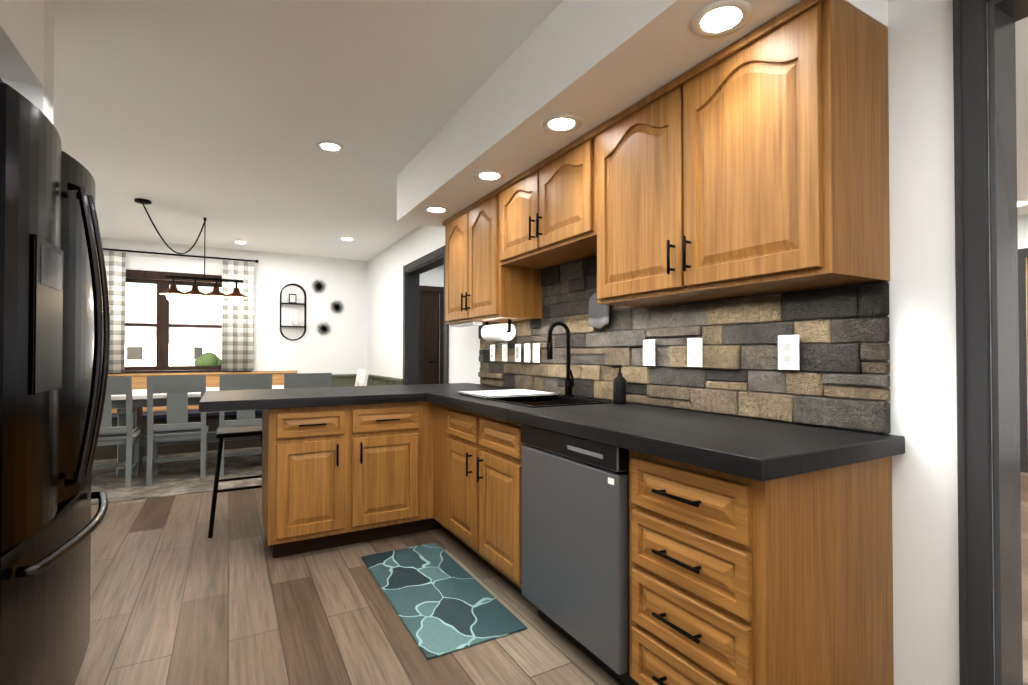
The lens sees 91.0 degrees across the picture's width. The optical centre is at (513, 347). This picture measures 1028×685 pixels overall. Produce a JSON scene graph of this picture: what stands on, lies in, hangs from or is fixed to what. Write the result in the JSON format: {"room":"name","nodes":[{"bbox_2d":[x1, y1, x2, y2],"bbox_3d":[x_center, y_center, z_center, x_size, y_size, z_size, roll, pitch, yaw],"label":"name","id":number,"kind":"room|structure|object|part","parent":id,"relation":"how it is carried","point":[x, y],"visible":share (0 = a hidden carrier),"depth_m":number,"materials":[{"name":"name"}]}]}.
{"room":"kitchen","nodes":[
{"label":"kitchen","id":0,"kind":"room"},
{"bbox_2d":[1,0,53,123],"bbox_3d":[-2.031,-0.074,1.743,0.630,2.434,0.120,0,-1,-29],"label":"wall","id":1,"kind":"structure","parent":0,"point":[40,98],"depth_m":1.85,"materials":[{"name":"white paint"}]},
{"bbox_2d":[101,237,367,373],"bbox_3d":[-3.724,-0.021,6.299,3.720,2.434,0.120,0,-1,-29],"label":"wall","id":2,"kind":"structure","parent":0,"point":[341,347],"depth_m":6.71,"materials":[{"name":"white paint"}]},
{"bbox_2d":[108,269,247,373],"bbox_3d":[-4.038,-0.267,6.064,1.580,1.260,0.135,0,-1,-29],"label":"window","id":3,"kind":"structure","parent":2,"relation":"in","point":[162,325],"depth_m":6.01,"materials":[{"name":"brown wood"}]},
{"bbox_2d":[103,248,258,262],"bbox_3d":[-4.020,-1.097,6.011,1.750,0.038,0.108,0,-1,-29],"label":"curtain rod","id":4,"kind":"object","parent":2,"relation":"attached to","point":[256,261],"visible":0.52,"depth_m":5.99,"materials":[{"name":"black metal"}]},
{"bbox_2d":[103,251,125,372],"bbox_3d":[-4.565,-0.400,5.657,0.340,1.367,0.061,0,-1,-29],"label":"curtain","id":5,"kind":"object","parent":4,"relation":"hanging from","point":[115,263],"visible":0.52,"depth_m":5.69,"materials":[{"name":"white fabric"}]},
{"bbox_2d":[221,260,253,370],"bbox_3d":[-3.437,-0.393,6.293,0.350,1.367,0.061,0,-1,-29],"label":"curtain","id":6,"kind":"object","parent":4,"relation":"hanging from","point":[237,337],"visible":0.96,"depth_m":6.30,"materials":[{"name":"white fabric"}]},
{"bbox_2d":[280,283,305,339],"bbox_3d":[-2.901,-0.465,6.636,0.312,0.742,0.106,0,-1,-29],"label":"wall shelf","id":7,"kind":"object","parent":2,"relation":"attached to","point":[292,301],"visible":1,"depth_m":6.63,"materials":[{"name":"black metal"}]},
{"bbox_2d":[311,279,326,293],"bbox_3d":[-2.638,-0.828,6.833,0.201,0.201,0.029,0,-1,-29],"label":"art","id":8,"kind":"object","parent":2,"relation":"attached to","point":[318,285],"visible":1,"depth_m":6.83,"materials":[{"name":"black metal"}]},
{"bbox_2d":[316,321,331,335],"bbox_3d":[-2.580,-0.258,6.859,0.201,0.201,0.029,0,-1,-29],"label":"art","id":9,"kind":"object","parent":2,"relation":"attached to","point":[323,328],"visible":1,"depth_m":6.85,"materials":[{"name":"black metal"}]},
{"bbox_2d":[330,300,343,313],"bbox_3d":[-2.432,-0.556,6.946,0.201,0.201,0.029,0,-1,-29],"label":"art","id":10,"kind":"object","parent":2,"relation":"attached to","point":[337,307],"visible":1,"depth_m":6.94,"materials":[{"name":"black metal"}]},
{"bbox_2d":[331,374,356,386],"bbox_3d":[-2.486,0.785,6.893,0.870,0.835,0.043,0,-1,-29],"label":"wainscoting","id":11,"kind":"structure","parent":2,"relation":"attached to","point":[343,380],"depth_m":6.97,"materials":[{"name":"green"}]},
{"bbox_2d":[420,265,443,383],"bbox_3d":[0.256,0.000,8.086,4.730,2.434,0.120,0,-1,-29],"label":"wall","id":12,"kind":"structure","parent":0,"point":[434,277],"depth_m":7.25,"materials":[{"name":"white paint"}]},
{"bbox_2d":[419,291,438,383],"bbox_3d":[-1.419,0.199,7.075,0.796,2.003,0.109,0,-1,-29],"label":"hall door","id":13,"kind":"structure","parent":12,"relation":"in","point":[428,337],"depth_m":7.20,"materials":[{"name":"brown wood"}]},
{"bbox_2d":[419,285,443,383],"bbox_3d":[-1.385,0.165,7.076,0.878,2.080,0.018,0,-1,-29],"label":"door frame","id":14,"kind":"structure","parent":12,"relation":"attached to","point":[433,288],"depth_m":7.26,"materials":[{"name":"black wood"}]},
{"bbox_2d":[46,0,1027,260],"bbox_3d":[0.927,-1.305,3.128,8.850,0.060,10.400,0,-1,-29],"label":"ceiling","id":15,"kind":"structure","parent":0,"point":[188,116],"depth_m":2.66,"materials":[{"name":"white paint"}]},
{"bbox_2d":[0,0,43,86],"bbox_3d":[-0.728,-1.151,-0.563,0.638,0.334,5.196,0,-1,-29],"label":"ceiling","id":16,"kind":"structure","parent":15,"relation":"attached to","point":[21,41],"depth_m":1.71,"materials":[{"name":"white paint"}]},
{"bbox_2d":[134,198,248,304],"bbox_3d":[-2.953,-0.839,4.701,0.883,0.833,0.563,0,-1,-29],"label":"pendant light","id":17,"kind":"object","parent":15,"relation":"hanging from","point":[173,293],"visible":1,"depth_m":4.82,"materials":[{"name":"black metal"}]},
{"bbox_2d":[232,241,247,243],"bbox_3d":[-3.223,-1.239,5.953,0.169,0.006,0.169,0,-1,37],"label":"recessed light","id":18,"kind":"object","parent":15,"relation":"in","point":[238,242],"depth_m":5.96,"materials":[{"name":"white plastic"}]},
{"bbox_2d":[316,141,343,151],"bbox_3d":[-1.163,-1.271,3.200,0.169,0.006,0.169,0,-1,-35],"label":"recessed light","id":19,"kind":"object","parent":15,"relation":"in","point":[329,146],"depth_m":3.19,"materials":[{"name":"white plastic"}]},
{"bbox_2d":[339,237,354,240],"bbox_3d":[-1.906,-1.241,5.777,0.169,0.006,0.169,0,-1,-35],"label":"recessed light","id":20,"kind":"object","parent":15,"relation":"in","point":[342,238],"depth_m":5.75,"materials":[{"name":"white plastic"}]},
{"bbox_2d":[397,0,887,226],"bbox_3d":[0.128,-1.113,2.618,0.638,0.336,2.900,0,-1,-29],"label":"soffit","id":21,"kind":"object","parent":15,"relation":"attached to","point":[592,64],"depth_m":1.98,"materials":[{"name":"white paint"}]},
{"bbox_2d":[424,206,448,213],"bbox_3d":[-0.525,-0.930,3.418,0.169,0.006,0.169,0,-1,-35],"label":"recessed light","id":22,"kind":"object","parent":21,"relation":"in","point":[431,209],"depth_m":3.41,"materials":[{"name":"white plastic"}]},
{"bbox_2d":[474,170,504,181],"bbox_3d":[-0.134,-0.938,2.766,0.169,0.006,0.169,0,-1,37],"label":"recessed light","id":23,"kind":"object","parent":21,"relation":"in","point":[484,175],"depth_m":2.76,"materials":[{"name":"white plastic"}]},
{"bbox_2d":[541,114,581,132],"bbox_3d":[0.202,-0.945,2.140,0.169,0.006,0.169,0,-1,37],"label":"recessed light","id":24,"kind":"object","parent":21,"relation":"in","point":[560,123],"depth_m":2.13,"materials":[{"name":"white plastic"}]},
{"bbox_2d":[690,0,752,38],"bbox_3d":[0.602,-0.953,1.471,0.169,0.006,0.169,0,-1,-35],"label":"recessed light","id":25,"kind":"object","parent":21,"relation":"in","point":[720,18],"depth_m":1.47,"materials":[{"name":"white plastic"}]},
{"bbox_2d":[1017,202,1026,206],"bbox_3d":[4.398,-1.256,4.455,0.180,0.006,0.180,0,-1,-29],"label":"recessed light","id":26,"kind":"object","parent":15,"relation":"in","point":[1020,203],"visible":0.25,"depth_m":4.40,"materials":[{"name":"white"}]},
{"bbox_2d":[74,453,1027,684],"bbox_3d":[0.927,1.188,3.099,8.850,0.060,10.400,0,-1,-29],"label":"floor","id":27,"kind":"structure","parent":0,"point":[178,596],"depth_m":2.17,"materials":[{"name":"wood"}]},
{"bbox_2d":[0,78,109,684],"bbox_3d":[-1.671,0.251,1.362,0.900,1.775,0.870,0,-1,-29],"label":"refrigerator","id":28,"kind":"object","parent":27,"relation":"on","point":[54,331],"visible":1,"depth_m":1.34,"materials":[{"name":"black metal"}]},
{"bbox_2d":[91,447,261,504],"bbox_3d":[-3.092,1.175,4.879,2.900,0.008,1.950,0,-1,-29],"label":"area rug","id":29,"kind":"object","parent":27,"relation":"on","point":[173,478],"visible":0.36,"depth_m":4.54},
{"bbox_2d":[93,376,140,487],"bbox_3d":[-3.486,0.707,4.301,0.446,0.931,0.495,0,-1,-29],"label":"dining chair","id":30,"kind":"object","parent":29,"relation":"on","point":[128,434],"visible":0.54,"depth_m":4.21,"materials":[{"name":"grey wood"}]},
{"bbox_2d":[146,375,208,484],"bbox_3d":[-3.024,0.710,4.562,0.446,0.931,0.495,0,-1,-29],"label":"dining chair","id":31,"kind":"object","parent":29,"relation":"on","point":[177,390],"visible":0.98,"depth_m":4.40,"materials":[{"name":"grey wood"}]},
{"bbox_2d":[111,385,283,476],"bbox_3d":[-3.148,0.808,5.156,2.070,0.750,0.900,0,-1,-29],"label":"dining table","id":32,"kind":"object","parent":29,"relation":"on","point":[139,397],"visible":0.38,"depth_m":4.71,"materials":[{"name":"grey wood"}]},
{"bbox_2d":[219,374,271,477],"bbox_3d":[-2.563,0.713,4.822,0.446,0.931,0.495,0,-1,-29],"label":"dining chair","id":33,"kind":"object","parent":29,"relation":"on","point":[245,382],"visible":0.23,"depth_m":4.64,"materials":[{"name":"grey wood"}]},
{"bbox_2d":[284,373,331,388],"bbox_3d":[-2.101,0.716,5.082,0.446,0.931,0.495,0,-1,-29],"label":"dining chair","id":34,"kind":"object","parent":29,"relation":"on","point":[304,380],"visible":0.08,"depth_m":4.88,"materials":[{"name":"grey wood"}]},
{"bbox_2d":[94,371,296,459],"bbox_3d":[-3.822,0.744,5.888,2.435,0.895,0.477,0,-1,-29],"label":"bench","id":35,"kind":"object","parent":27,"relation":"on","point":[139,380],"visible":0.1,"depth_m":5.84,"materials":[{"name":"brown"}]},
{"bbox_2d":[208,425,261,537],"bbox_3d":[-1.784,0.849,3.318,0.376,0.627,0.376,0,-1,-29],"label":"bar stool","id":36,"kind":"object","parent":27,"relation":"on","point":[229,432],"visible":0.56,"depth_m":3.16,"materials":[{"name":"black metal"}]},
{"bbox_2d":[262,401,426,557],"bbox_3d":[-1.042,0.744,3.161,0.925,0.830,0.598,0,-1,-29],"label":"base cabinet","id":37,"kind":"object","parent":27,"relation":"on","point":[333,475],"depth_m":2.89,"materials":[{"name":"brown wood"}]},
{"bbox_2d":[199,383,506,411],"bbox_3d":[-0.968,0.304,3.319,1.837,0.051,0.854,0,-1,-29],"label":"countertop","id":38,"kind":"structure","parent":37,"relation":"on","point":[222,400],"depth_m":2.95,"materials":[{"name":"black stone"}]},
{"bbox_2d":[355,369,368,385],"bbox_3d":[-1.984,0.726,5.871,0.495,0.931,0.446,0,-1,-29],"label":"head chair","id":39,"kind":"object","parent":27,"relation":"on","point":[362,377],"visible":0.12,"depth_m":5.94,"materials":[{"name":"white fabric"}]},
{"bbox_2d":[361,543,527,659],"bbox_3d":[-0.391,1.146,2.413,0.430,0.008,1.060,0,-1,-29],"label":"rug","id":40,"kind":"object","parent":27,"relation":"on","point":[441,601],"visible":1,"depth_m":2.27,"materials":[{"name":"teal fabric"}]},
{"bbox_2d":[439,405,514,588],"bbox_3d":[0.082,0.738,2.679,0.632,0.830,0.862,0,-1,-29],"label":"base cabinet","id":41,"kind":"object","parent":27,"relation":"on","point":[477,454],"depth_m":2.52,"materials":[{"name":"brown wood"}]},
{"bbox_2d":[515,425,614,678],"bbox_3d":[0.455,0.731,2.019,0.632,0.830,0.654,0,-1,-29],"label":"dishwasher","id":42,"kind":"object","parent":27,"relation":"on","point":[565,486],"depth_m":1.83,"materials":[{"name":"grey metal"}]},
{"bbox_2d":[615,449,893,684],"bbox_3d":[0.728,0.725,1.534,0.632,0.830,0.459,0,-1,-29],"label":"base cabinet","id":43,"kind":"object","parent":27,"relation":"on","point":[631,543],"depth_m":1.35,"materials":[{"name":"brown wood"}]},
{"bbox_2d":[427,393,904,484],"bbox_3d":[0.302,0.292,2.270,0.657,0.051,2.221,0,-1,-29],"label":"countertop","id":44,"kind":"structure","parent":43,"relation":"on","point":[752,449],"depth_m":1.50,"materials":[{"name":"black stone"}]},
{"bbox_2d":[455,389,610,408],"bbox_3d":[0.069,0.374,2.698,0.453,0.240,0.833,0,-1,-29],"label":"sink","id":45,"kind":"object","parent":44,"relation":"in","point":[531,398],"depth_m":2.78,"materials":[{"name":"white ceramic"}]},
{"bbox_2d":[547,321,574,392],"bbox_3d":[0.261,0.064,2.751,0.169,0.416,0.096,0,-1,-29],"label":"faucet","id":46,"kind":"object","parent":44,"relation":"on","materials":[{"name":"black metal"}]},
{"bbox_2d":[612,365,625,403],"bbox_3d":[0.499,0.176,2.410,0.076,0.183,0.062,0,-1,-29],"label":"soap dispenser","id":47,"kind":"object","parent":44,"relation":"on","point":[619,388],"visible":1,"depth_m":2.39,"materials":[{"name":"black plastic"}]},
{"bbox_2d":[368,0,994,684],"bbox_3d":[0.405,-0.061,2.888,0.120,2.434,10.120,0,-1,-29],"label":"wall","id":48,"kind":"structure","parent":0,"point":[922,356],"depth_m":1.44,"materials":[{"name":"white paint"}]},
{"bbox_2d":[367,374,402,385],"bbox_3d":[-1.671,0.780,6.388,0.044,0.835,1.723,0,-1,-29],"label":"wainscoting","id":49,"kind":"structure","parent":48,"relation":"attached to","point":[373,380],"depth_m":6.38,"materials":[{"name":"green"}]},
{"bbox_2d":[403,245,448,384],"bbox_3d":[-0.851,0.132,5.111,0.160,2.100,1.310,0,-1,-29],"label":"trim","id":50,"kind":"structure","parent":48,"relation":"attached to","point":[411,282],"depth_m":5.59,"materials":[{"name":"grey wood"}]},
{"bbox_2d":[443,190,542,327],"bbox_3d":[-0.164,-0.554,3.443,0.327,0.758,0.854,0,-1,-29],"label":"upper cabinet","id":51,"kind":"object","parent":48,"relation":"attached to","point":[477,292],"depth_m":3.21,"materials":[{"name":"brown wood"}]},
{"bbox_2d":[452,321,481,326],"bbox_3d":[-0.336,-0.163,3.562,0.070,0.022,0.380,0,-1,-29],"label":"light","id":52,"kind":"object","parent":51,"relation":"attached to","point":[454,323],"depth_m":3.50,"materials":[{"name":"white plastic"}]},
{"bbox_2d":[495,133,586,271],"bbox_3d":[0.267,-0.717,2.680,0.327,0.451,0.899,0,-1,-29],"label":"upper cabinet","id":53,"kind":"object","parent":48,"relation":"attached to","point":[541,213],"depth_m":2.58,"materials":[{"name":"brown wood"}]},
{"bbox_2d":[478,256,889,433],"bbox_3d":[0.418,-0.110,2.701,0.036,0.757,2.778,0,-1,-29],"label":"backsplash","id":54,"kind":"structure","parent":48,"relation":"attached to","point":[621,336],"depth_m":1.96,"materials":[{"name":"grey stone"}]},
{"bbox_2d":[490,345,494,360],"bbox_3d":[-0.156,0.040,3.672,0.010,0.120,0.075,0,-1,-29],"label":"electrical outlet plate","id":55,"kind":"object","parent":54,"relation":"attached to","point":[492,347],"depth_m":3.66,"materials":[{"name":"white plastic"}]},
{"bbox_2d":[502,344,507,361],"bbox_3d":[-0.064,0.038,3.506,0.011,0.120,0.075,0,-1,-29],"label":"electrical outlet plate","id":56,"kind":"object","parent":54,"relation":"attached to","point":[505,346],"depth_m":3.50,"materials":[{"name":"white plastic"}]},
{"bbox_2d":[515,344,520,361],"bbox_3d":[0.026,0.036,3.350,0.010,0.120,0.075,0,-1,-29],"label":"electrical outlet plate","id":57,"kind":"object","parent":54,"relation":"attached to","point":[517,346],"depth_m":3.34,"materials":[{"name":"white plastic"}]},
{"bbox_2d":[524,344,529,361],"bbox_3d":[0.084,0.035,3.245,0.011,0.120,0.075,0,-1,-29],"label":"electrical outlet plate","id":58,"kind":"object","parent":54,"relation":"attached to","point":[526,346],"depth_m":3.24,"materials":[{"name":"white plastic"}]},
{"bbox_2d":[530,343,539,362],"bbox_3d":[0.138,0.034,3.149,0.011,0.120,0.075,0,-1,-29],"label":"electrical outlet plate","id":59,"kind":"object","parent":54,"relation":"attached to","point":[536,346],"depth_m":3.14,"materials":[{"name":"white plastic"}]},
{"bbox_2d":[643,340,654,365],"bbox_3d":[0.615,0.024,2.305,0.011,0.120,0.075,0,-1,-29],"label":"electrical outlet plate","id":60,"kind":"object","parent":54,"relation":"attached to","point":[648,345],"depth_m":2.30,"materials":[{"name":"white plastic"}]},
{"bbox_2d":[687,338,701,367],"bbox_3d":[0.743,0.021,2.079,0.010,0.120,0.075,0,-1,-29],"label":"electrical outlet plate","id":61,"kind":"object","parent":54,"relation":"attached to","point":[694,345],"depth_m":2.07,"materials":[{"name":"white plastic"}]},
{"bbox_2d":[778,335,799,369],"bbox_3d":[0.940,0.017,1.730,0.010,0.120,0.075,0,-1,-29],"label":"electrical outlet plate","id":62,"kind":"object","parent":54,"relation":"attached to","point":[788,352],"depth_m":1.73,"materials":[{"name":"white plastic"}]},
{"bbox_2d":[587,0,889,307],"bbox_3d":[0.732,-0.573,1.855,0.327,0.758,0.989,0,-1,-29],"label":"upper cabinet","id":63,"kind":"object","parent":48,"relation":"attached to","point":[755,162],"depth_m":1.54,"materials":[{"name":"brown wood"}]},
{"bbox_3d":[0.151,-0.928,2.539,0.012,0.030,2.744,0,-1,-29],"label":"cabinet crown mount","id":64,"kind":"part","parent":63,"relation":"part of","materials":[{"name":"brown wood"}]},
{"bbox_2d":[953,0,1027,684],"bbox_3d":[1.501,0.083,0.938,0.167,2.100,1.030,0,-1,-29],"label":"door frame","id":65,"kind":"structure","parent":48,"relation":"attached to","point":[975,568],"depth_m":1.32,"materials":[{"name":"grey wood"}]},
{"bbox_2d":[1017,215,1027,418],"bbox_3d":[4.629,-0.033,5.272,0.120,2.434,10.120,0,-1,-29],"label":"wall","id":66,"kind":"structure","parent":0,"point":[1022,222],"depth_m":4.78,"materials":[{"name":"white paint"}]},
{"bbox_2d":[1018,248,1027,472],"bbox_3d":[5.054,0.116,4.373,0.019,2.115,1.070,0,-1,-29],"label":"door frame","id":67,"kind":"structure","parent":66,"relation":"attached to","point":[1022,254],"depth_m":4.78,"materials":[{"name":"grey wood"}]},
{"bbox_2d":[1027,258,1027,324],"bbox_3d":[5.072,0.157,4.383,0.099,2.023,0.896,0,-1,-29],"label":"room door","id":68,"kind":"structure","parent":66,"relation":"in","point":[1027,291],"depth_m":4.78,"materials":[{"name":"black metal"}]},
{"label":"outside","id":69,"kind":"structure","parent":0,"visible":0},
{"bbox_3d":[-17.432,1.890,29.264,55.000,0.050,53.370,0,-1,-29],"label":"lawn","id":70,"kind":"structure","parent":69,"visible":0},
{"bbox_2d":[125,305,221,366],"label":"window","id":71,"kind":"structure","parent":70,"relation":"on","point":[188,346],"depth_m":20.91,"materials":[{"name":"white"}]},
{"bbox_2d":[194,352,221,365],"bbox_3d":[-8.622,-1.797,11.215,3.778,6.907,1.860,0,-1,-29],"label":"bush","id":72,"kind":"object","parent":70,"relation":"on","point":[209,359],"visible":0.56,"depth_m":11.21,"materials":[{"name":"green plant"}]}
]}

